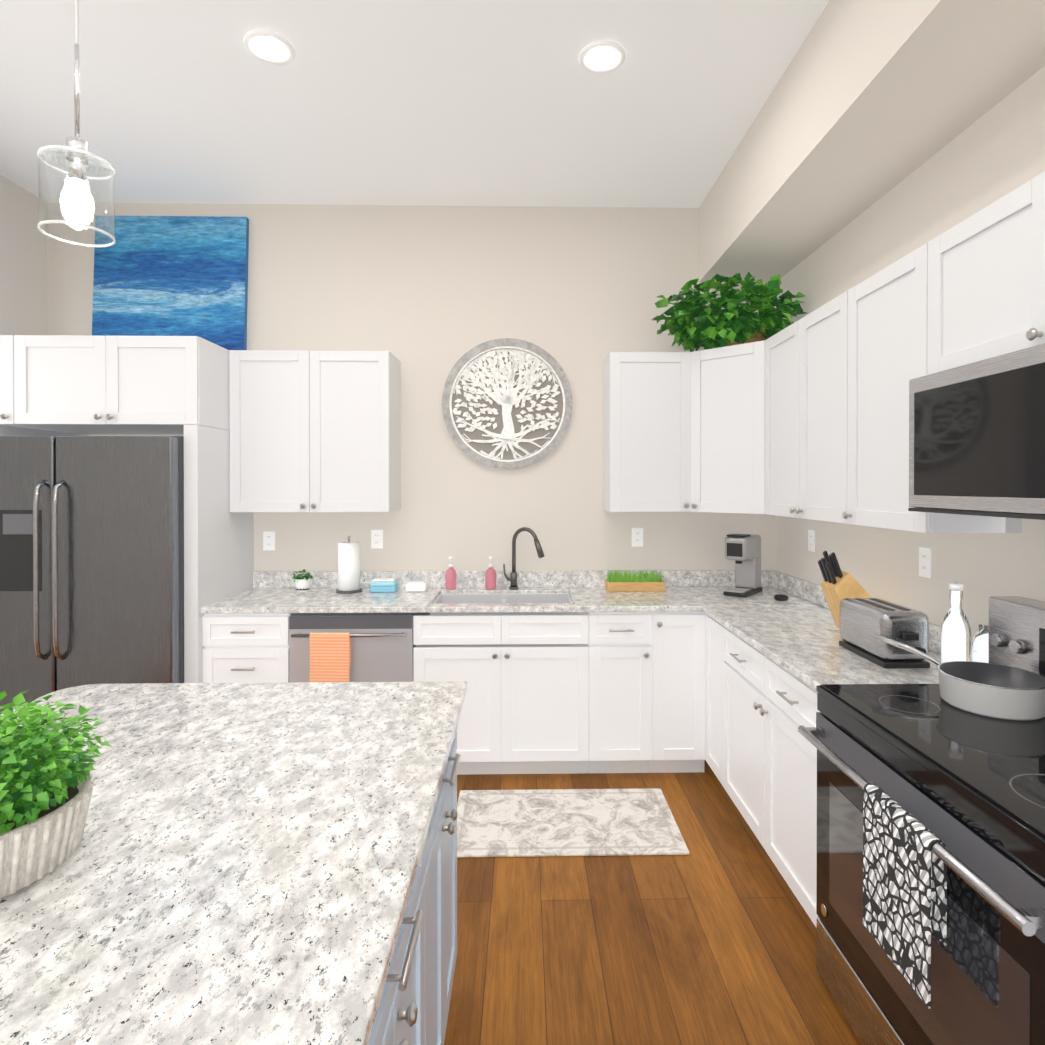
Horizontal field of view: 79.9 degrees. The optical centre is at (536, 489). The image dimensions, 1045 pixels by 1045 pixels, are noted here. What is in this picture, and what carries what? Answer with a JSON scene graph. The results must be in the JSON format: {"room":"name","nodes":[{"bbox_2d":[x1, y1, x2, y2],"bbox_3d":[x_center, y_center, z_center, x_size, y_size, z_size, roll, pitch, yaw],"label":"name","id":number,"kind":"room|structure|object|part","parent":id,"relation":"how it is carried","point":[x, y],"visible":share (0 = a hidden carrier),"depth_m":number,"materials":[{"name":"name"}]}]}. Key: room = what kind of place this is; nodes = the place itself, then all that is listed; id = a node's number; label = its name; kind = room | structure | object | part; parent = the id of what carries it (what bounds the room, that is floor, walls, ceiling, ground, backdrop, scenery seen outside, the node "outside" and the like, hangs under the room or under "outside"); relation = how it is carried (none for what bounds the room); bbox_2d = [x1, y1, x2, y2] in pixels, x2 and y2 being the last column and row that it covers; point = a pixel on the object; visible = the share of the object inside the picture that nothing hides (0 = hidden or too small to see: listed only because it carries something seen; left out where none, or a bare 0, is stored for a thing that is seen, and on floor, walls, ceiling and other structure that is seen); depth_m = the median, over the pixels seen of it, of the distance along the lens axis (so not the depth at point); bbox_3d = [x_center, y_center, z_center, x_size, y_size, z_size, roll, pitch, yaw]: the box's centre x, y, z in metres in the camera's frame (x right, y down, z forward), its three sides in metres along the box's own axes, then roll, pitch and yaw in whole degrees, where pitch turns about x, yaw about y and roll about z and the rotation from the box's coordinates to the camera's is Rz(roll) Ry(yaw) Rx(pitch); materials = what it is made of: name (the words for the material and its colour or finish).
{"room":"kitchen","nodes":[
{"label":"kitchen","id":0,"kind":"room"},
{"bbox_2d":[0,175,47,334],"bbox_3d":[-2.962,-0.092,0.205,0.120,3.260,7.420,0,0,-1],"label":"wall","id":1,"kind":"structure","parent":0,"point":[23,248],"depth_m":3.60,"materials":[{"name":"beige paint"}]},
{"bbox_2d":[48,202,771,614],"bbox_3d":[-0.754,-0.114,3.899,4.440,3.260,0.120,0,0,-1],"label":"wall","id":2,"kind":"structure","parent":0,"point":[428,296],"depth_m":3.84,"materials":[{"name":"beige paint"}]},
{"bbox_2d":[263,532,274,550],"bbox_3d":[-1.638,0.316,3.820,0.072,0.116,0.007,0,0,-1],"label":"electrical outlet plate","id":3,"kind":"object","parent":2,"relation":"attached to","point":[268,540],"visible":1,"depth_m":3.82,"materials":[{"name":"white plastic"}]},
{"bbox_2d":[229,350,320,511],"bbox_3d":[-1.471,-0.328,3.660,0.505,0.910,0.324,0,0,-1],"label":"upper cabinet","id":4,"kind":"object","parent":2,"relation":"attached to","point":[275,395],"depth_m":3.50,"materials":[{"name":"white wood"}]},
{"bbox_2d":[321,351,400,511],"bbox_3d":[-1.085,-0.328,3.667,0.506,0.910,0.324,0,0,-1],"label":"upper cabinet","id":5,"kind":"object","parent":2,"relation":"attached to","point":[361,463],"depth_m":3.51,"materials":[{"name":"white wood"}]},
{"bbox_2d":[371,530,382,548],"bbox_3d":[-0.980,0.306,3.833,0.072,0.116,0.007,0,0,-1],"label":"electrical outlet plate","id":6,"kind":"object","parent":2,"relation":"attached to","point":[376,539],"visible":1,"depth_m":3.83,"materials":[{"name":"white plastic"}]},
{"bbox_2d":[442,338,572,468],"bbox_3d":[-0.178,-0.524,3.828,0.800,0.800,0.035,0,0,-1],"label":"wall art","id":7,"kind":"object","parent":2,"relation":"attached to","point":[563,408],"visible":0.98,"depth_m":3.83,"materials":[{"name":"grey"}]},
{"bbox_2d":[453,349,559,458],"bbox_3d":[-0.184,-0.525,3.827,0.663,0.676,0.028,0,0,-1],"label":"trees","id":8,"kind":"object","parent":7,"relation":"attached to","point":[508,399],"visible":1,"depth_m":3.82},
{"bbox_2d":[632,528,642,546],"bbox_3d":[0.627,0.296,3.865,0.072,0.116,0.007,0,0,-1],"label":"electrical outlet plate","id":9,"kind":"object","parent":2,"relation":"attached to","point":[637,537],"visible":1,"depth_m":3.86,"materials":[{"name":"white plastic"}]},
{"bbox_2d":[603,352,680,511],"bbox_3d":[0.668,-0.328,3.681,0.507,0.910,0.366,0,0,-1],"label":"upper cabinet","id":10,"kind":"object","parent":2,"relation":"attached to","point":[642,390],"depth_m":3.55,"materials":[{"name":"white wood"}]},
{"bbox_2d":[681,342,756,513],"bbox_3d":[1.156,-0.327,3.539,0.670,0.910,0.670,0,0,-1],"label":"upper cabinet","id":11,"kind":"object","parent":2,"relation":"attached to","point":[719,385],"depth_m":3.43,"materials":[{"name":"white wood"}]},
{"bbox_2d":[651,272,805,351],"bbox_3d":[1.059,-0.997,3.523,0.846,0.425,0.663,0,0,-1],"label":"potted plant","id":12,"kind":"object","parent":11,"relation":"on","point":[714,325],"visible":0.96,"depth_m":3.42,"materials":[{"name":"green plant"}]},
{"bbox_2d":[0,0,828,207],"bbox_3d":[-0.672,-1.773,0.240,4.700,0.100,7.420,0,0,-1],"label":"ceiling","id":13,"kind":"structure","parent":0,"point":[445,102],"depth_m":2.76,"materials":[{"name":"white paint"}]},
{"bbox_2d":[37,0,115,247],"bbox_3d":[-0.809,-1.087,1.096,0.120,1.279,0.120,0,0,-1],"label":"pendant light","id":14,"kind":"object","parent":13,"relation":"hanging from","point":[76,141],"depth_m":1.09,"materials":[{"name":"clear glass"}]},
{"bbox_3d":[-0.809,-0.512,1.099,0.111,0.129,0.111,0,0,-1],"label":"pendant light shade","id":15,"kind":"part","parent":14,"relation":"part of","materials":[{"name":"clear glass"}]},
{"bbox_2d":[243,30,294,64],"bbox_3d":[-1.046,-1.729,2.444,0.190,0.011,0.190,0,0,-1],"label":"recessed light","id":16,"kind":"object","parent":13,"relation":"in","point":[268,47],"visible":1,"depth_m":2.44,"materials":[{"name":"white plastic"}]},
{"bbox_2d":[579,40,625,73],"bbox_3d":[0.264,-1.730,2.499,0.190,0.011,0.190,0,0,-1],"label":"recessed light","id":17,"kind":"object","parent":13,"relation":"in","point":[602,57],"visible":0.98,"depth_m":2.49,"materials":[{"name":"white plastic"}]},
{"bbox_2d":[444,760,861,1044],"bbox_3d":[-0.672,1.587,0.260,4.700,0.100,7.420,0,0,-1],"label":"floor","id":18,"kind":"structure","parent":0,"point":[711,939],"depth_m":2.10,"materials":[{"name":"brown wood"}]},
{"bbox_2d":[0,436,183,713],"bbox_3d":[-2.260,0.624,3.396,0.912,1.790,0.776,0,0,-1],"label":"fridge","id":19,"kind":"object","parent":18,"relation":"on","point":[91,559],"visible":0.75,"depth_m":3.07,"materials":[{"name":"grey metal"}]},
{"bbox_2d":[0,335,253,682],"bbox_3d":[-2.345,0.368,3.467,1.238,2.300,0.684,0,0,-1],"label":"surround","id":20,"kind":"object","parent":18,"relation":"on","point":[68,385],"visible":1,"depth_m":3.17,"materials":[{"name":"white wood"}]},
{"bbox_2d":[92,216,248,349],"bbox_3d":[-2.202,-1.217,3.757,0.900,0.861,0.079,0,0,-1],"label":"picture","id":21,"kind":"object","parent":20,"relation":"on","point":[170,275],"visible":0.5,"depth_m":3.74,"materials":[{"name":"blue"}]},
{"bbox_2d":[202,613,290,682],"bbox_3d":[-1.504,1.077,3.520,0.441,0.882,0.620,0,0,-1],"label":"base cabinet","id":22,"kind":"object","parent":18,"relation":"on","point":[239,647],"depth_m":3.21,"materials":[{"name":"white wood"}]},
{"bbox_2d":[289,612,429,682],"bbox_3d":[-0.963,1.078,3.505,0.634,0.880,0.670,0,0,-1],"label":"dishwasher","id":23,"kind":"object","parent":18,"relation":"on","point":[382,647],"visible":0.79,"depth_m":3.22,"materials":[{"name":"grey metal"}]},
{"bbox_2d":[310,633,350,681],"bbox_3d":[-1.050,0.872,3.177,0.200,0.286,0.031,0,0,-1],"label":"dish towel","id":24,"kind":"object","parent":23,"relation":"hanging from","point":[330,657],"visible":0.83,"depth_m":3.16,"materials":[{"name":"orange fabric"}]},
{"bbox_2d":[368,728,460,1044],"bbox_3d":[-0.655,1.087,0.528,0.946,0.898,2.760,0,0,-1],"label":"kitchen island","id":25,"kind":"object","parent":18,"relation":"on","point":[414,1005],"visible":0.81,"depth_m":1.38,"materials":[{"name":"grey wood"}]},
{"bbox_2d":[0,681,466,1044],"bbox_3d":[-0.797,0.621,0.522,1.220,0.030,2.820,0,0,-1],"label":"island countertop","id":26,"kind":"structure","parent":25,"relation":"on","point":[239,866],"depth_m":0.99,"materials":[{"name":"stone"}]},
{"bbox_2d":[0,690,111,898],"bbox_3d":[-0.883,0.466,0.980,0.359,0.272,0.350,0,0,-1],"label":"potted plant","id":27,"kind":"object","parent":26,"relation":"on","point":[46,790],"visible":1,"depth_m":0.97,"materials":[{"name":"plant"}]},
{"bbox_2d":[413,620,601,774],"bbox_3d":[-0.158,1.172,3.547,0.971,0.692,0.620,0,0,-1],"label":"base cabinet","id":28,"kind":"object","parent":18,"relation":"on","point":[532,704],"depth_m":3.24,"materials":[{"name":"white wood"}]},
{"bbox_2d":[457,788,689,856],"bbox_3d":[0.128,1.516,2.864,1.012,0.010,0.555,0,0,-1],"label":"rug","id":29,"kind":"object","parent":18,"relation":"on","point":[557,822],"visible":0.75,"depth_m":2.82,"materials":[{"name":"fabric"}]},
{"bbox_2d":[566,612,706,772],"bbox_3d":[0.541,1.077,3.560,0.668,0.882,0.620,0,0,-1],"label":"base cabinet","id":30,"kind":"object","parent":18,"relation":"on","point":[603,692],"depth_m":3.26,"materials":[{"name":"white wood"}]},
{"bbox_2d":[201,570,808,613],"bbox_3d":[-0.117,0.569,3.530,3.216,0.130,0.648,0,0,-1],"label":"countertop","id":31,"kind":"structure","parent":30,"relation":"on","point":[272,591],"depth_m":3.62,"materials":[{"name":"stone"}]},
{"bbox_2d":[292,569,312,591],"bbox_3d":[-1.386,0.535,3.689,0.126,0.134,0.128,0,0,-1],"label":"plant pot","id":32,"kind":"object","parent":31,"relation":"on","point":[302,583],"visible":1,"depth_m":3.66,"materials":[{"name":"white ceramic"}]},
{"bbox_2d":[336,536,361,593],"bbox_3d":[-1.105,0.437,3.676,0.150,0.330,0.150,0,0,-1],"label":"paper towel holder","id":33,"kind":"object","parent":31,"relation":"on","point":[348,567],"visible":1,"depth_m":3.62,"materials":[{"name":"white paper"}]},
{"bbox_2d":[370,578,398,591],"bbox_3d":[-0.900,0.566,3.690,0.150,0.072,0.100,0,0,-1],"label":"sponge caddy","id":34,"kind":"object","parent":31,"relation":"on","point":[384,585],"visible":1,"depth_m":3.65,"materials":[{"name":"blue plastic"}]},
{"bbox_2d":[406,581,427,591],"bbox_3d":[-0.710,0.574,3.699,0.120,0.056,0.090,0,0,-1],"label":"soap dish","id":35,"kind":"object","parent":31,"relation":"on","point":[416,586],"visible":0.98,"depth_m":3.66,"materials":[{"name":"white ceramic"}]},
{"bbox_2d":[446,556,455,589],"bbox_3d":[-0.516,0.503,3.761,0.066,0.197,0.078,0,0,-1],"label":"soap bottle","id":36,"kind":"object","parent":31,"relation":"on","point":[450,578],"visible":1,"depth_m":3.74,"materials":[{"name":"pink plastic"}]},
{"bbox_2d":[485,556,495,589],"bbox_3d":[-0.276,0.503,3.766,0.066,0.197,0.078,0,0,-1],"label":"soap bottle","id":37,"kind":"object","parent":31,"relation":"on","point":[490,578],"visible":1,"depth_m":3.75,"materials":[{"name":"pink plastic"}]},
{"bbox_2d":[430,593,573,615],"bbox_3d":[-0.186,0.720,3.520,0.767,0.196,0.397,0,0,-1],"label":"sink","id":38,"kind":"object","parent":31,"relation":"in","point":[513,598],"visible":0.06,"depth_m":3.70,"materials":[{"name":"silver metal"}]},
{"bbox_2d":[503,527,544,589],"bbox_3d":[-0.078,0.413,3.720,0.248,0.377,0.171,0,0,-1],"label":"faucet","id":39,"kind":"object","parent":31,"relation":"on","point":[512,578],"visible":0.98,"depth_m":3.76,"materials":[{"name":"grey metal"}]},
{"bbox_2d":[605,568,664,591],"bbox_3d":[0.590,0.537,3.735,0.340,0.130,0.119,0,0,-1],"label":"planter box","id":40,"kind":"object","parent":31,"relation":"on","point":[645,581],"visible":1,"depth_m":3.69,"materials":[{"name":"brown wood"}]},
{"bbox_2d":[723,534,762,596],"bbox_3d":[1.202,0.430,3.621,0.130,0.345,0.280,0,0,39],"label":"coffee maker","id":41,"kind":"object","parent":31,"relation":"on","point":[743,551],"visible":1,"depth_m":3.57,"materials":[{"name":"silver plastic"}]},
{"bbox_2d":[773,594,788,600],"bbox_3d":[1.336,0.591,3.404,0.079,0.024,0.079,0,0,-1],"label":"coil","id":42,"kind":"object","parent":31,"relation":"on","point":[780,597],"visible":1,"depth_m":3.38,"materials":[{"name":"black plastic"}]},
{"bbox_2d":[705,615,716,776],"bbox_3d":[1.193,1.080,3.098,0.614,0.882,0.369,0,0,-1],"label":"base cabinet","id":43,"kind":"object","parent":18,"relation":"on","point":[711,624],"depth_m":3.18,"materials":[{"name":"white wood"}]},
{"bbox_2d":[717,622,819,927],"bbox_3d":[1.205,1.083,2.495,0.614,0.882,1.076,0,0,-1],"label":"base cabinet","id":44,"kind":"object","parent":18,"relation":"on","point":[761,753],"depth_m":2.40,"materials":[{"name":"white wood"}]},
{"bbox_2d":[701,582,973,690],"bbox_3d":[1.192,0.575,2.592,0.636,0.130,1.278,0,0,-1],"label":"countertop","id":45,"kind":"structure","parent":44,"relation":"on","point":[797,634],"depth_m":2.60,"materials":[{"name":"stone"}]},
{"bbox_2d":[818,551,871,627],"bbox_3d":[1.341,0.438,2.704,0.217,0.339,0.120,0,0,-1],"label":"knife block","id":46,"kind":"object","parent":45,"relation":"on","point":[838,585],"visible":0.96,"depth_m":2.66,"materials":[{"name":"brown wood"}]},
{"bbox_2d":[839,598,929,667],"bbox_3d":[1.263,0.515,2.271,0.170,0.192,0.342,0,0,-1],"label":"toaster","id":47,"kind":"object","parent":45,"relation":"on","point":[863,621],"visible":0.85,"depth_m":2.15,"materials":[{"name":"silver metal"}]},
{"bbox_2d":[941,581,970,662],"bbox_3d":[1.397,0.458,2.077,0.084,0.306,0.084,0,0,-1],"label":"glass bottle","id":48,"kind":"object","parent":45,"relation":"on","point":[955,636],"visible":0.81,"depth_m":2.05,"materials":[{"name":"white glass"}]},
{"bbox_2d":[971,624,988,662],"bbox_3d":[1.452,0.524,2.003,0.090,0.175,0.090,0,0,-1],"label":"bottle","id":49,"kind":"object","parent":45,"relation":"on","point":[979,648],"visible":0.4,"depth_m":1.99,"materials":[{"name":"white glass"}]},
{"bbox_2d":[798,596,1044,1044],"bbox_3d":[1.167,0.932,1.493,0.710,1.195,0.914,0,0,-1],"label":"stove","id":50,"kind":"object","parent":18,"relation":"on","point":[967,788],"visible":0.67,"depth_m":1.46,"materials":[{"name":"grey"}]},
{"bbox_2d":[863,783,946,1008],"bbox_3d":[0.825,0.896,1.411,0.037,0.348,0.250,0,0,-1],"label":"oven towel","id":51,"kind":"object","parent":50,"relation":"hanging from","point":[904,890],"visible":0.96,"depth_m":1.38,"materials":[{"name":"fabric"}]},
{"bbox_2d":[872,633,1044,720],"bbox_3d":[1.255,0.538,1.834,0.297,0.130,0.446,0,0,-1],"label":"pan","id":52,"kind":"object","parent":50,"relation":"on","point":[993,690],"visible":1,"depth_m":1.71,"materials":[{"name":"grey metal"}]},
{"bbox_2d":[699,0,1044,282],"bbox_3d":[1.317,-1.493,0.281,0.480,0.460,7.180,0,0,-1],"label":"beam","id":53,"kind":"structure","parent":0,"point":[867,104],"depth_m":2.26,"materials":[{"name":"beige paint"}]},
{"bbox_2d":[772,66,1044,636],"bbox_3d":[1.617,-0.093,0.295,0.120,3.260,7.420,0,0,-1],"label":"wall","id":54,"kind":"structure","parent":0,"point":[1003,150],"depth_m":2.39,"materials":[{"name":"beige paint"}]},
{"bbox_2d":[757,317,804,518],"bbox_3d":[1.327,-0.324,3.047,0.348,0.910,0.518,0,0,-1],"label":"upper cabinet","id":55,"kind":"object","parent":54,"relation":"attached to","point":[780,357],"depth_m":3.05,"materials":[{"name":"white wood"}]},
{"bbox_2d":[808,530,814,551],"bbox_3d":[1.492,0.279,3.386,0.007,0.116,0.072,0,0,-1],"label":"electrical outlet plate","id":56,"kind":"object","parent":54,"relation":"attached to","point":[811,540],"visible":1,"depth_m":3.38,"materials":[{"name":"white plastic"}]},
{"bbox_2d":[805,300,832,521],"bbox_3d":[1.357,-0.322,2.638,0.304,0.910,0.539,0,0,-1],"label":"upper cabinet","id":57,"kind":"object","parent":54,"relation":"attached to","point":[805,418],"depth_m":2.67,"materials":[{"name":"white wood"}]},
{"bbox_2d":[919,547,931,578],"bbox_3d":[1.511,0.284,2.426,0.007,0.116,0.072,0,0,-1],"label":"electrical outlet plate","id":58,"kind":"object","parent":54,"relation":"attached to","point":[925,562],"visible":1,"depth_m":2.42,"materials":[{"name":"white plastic"}]},
{"bbox_2d":[833,244,1021,532],"bbox_3d":[1.365,-0.319,2.220,0.304,0.910,0.539,0,0,-1],"label":"upper cabinet","id":59,"kind":"object","parent":54,"relation":"attached to","point":[879,323],"depth_m":2.21,"materials":[{"name":"white wood"}]},
{"bbox_2d":[925,186,1020,375],"bbox_3d":[1.375,-0.557,1.688,0.304,0.428,0.518,0,0,-1],"label":"upper cabinet","id":60,"kind":"object","parent":54,"relation":"attached to","point":[973,268],"depth_m":1.74,"materials":[{"name":"white wood"}]},
{"bbox_2d":[908,343,1044,519],"bbox_3d":[1.328,-0.134,1.490,0.407,0.408,0.914,0,0,-1],"label":"microwave","id":61,"kind":"object","parent":60,"relation":"attached to","point":[977,438],"visible":1,"depth_m":1.63,"materials":[{"name":"grey"}]},
{"bbox_2d":[1021,172,1044,348],"bbox_3d":[1.383,-0.555,1.289,0.304,0.428,0.519,0,0,-1],"label":"upper cabinet","id":62,"kind":"object","parent":54,"relation":"attached to","point":[1033,191],"depth_m":1.54,"materials":[{"name":"white wood"}]}
]}

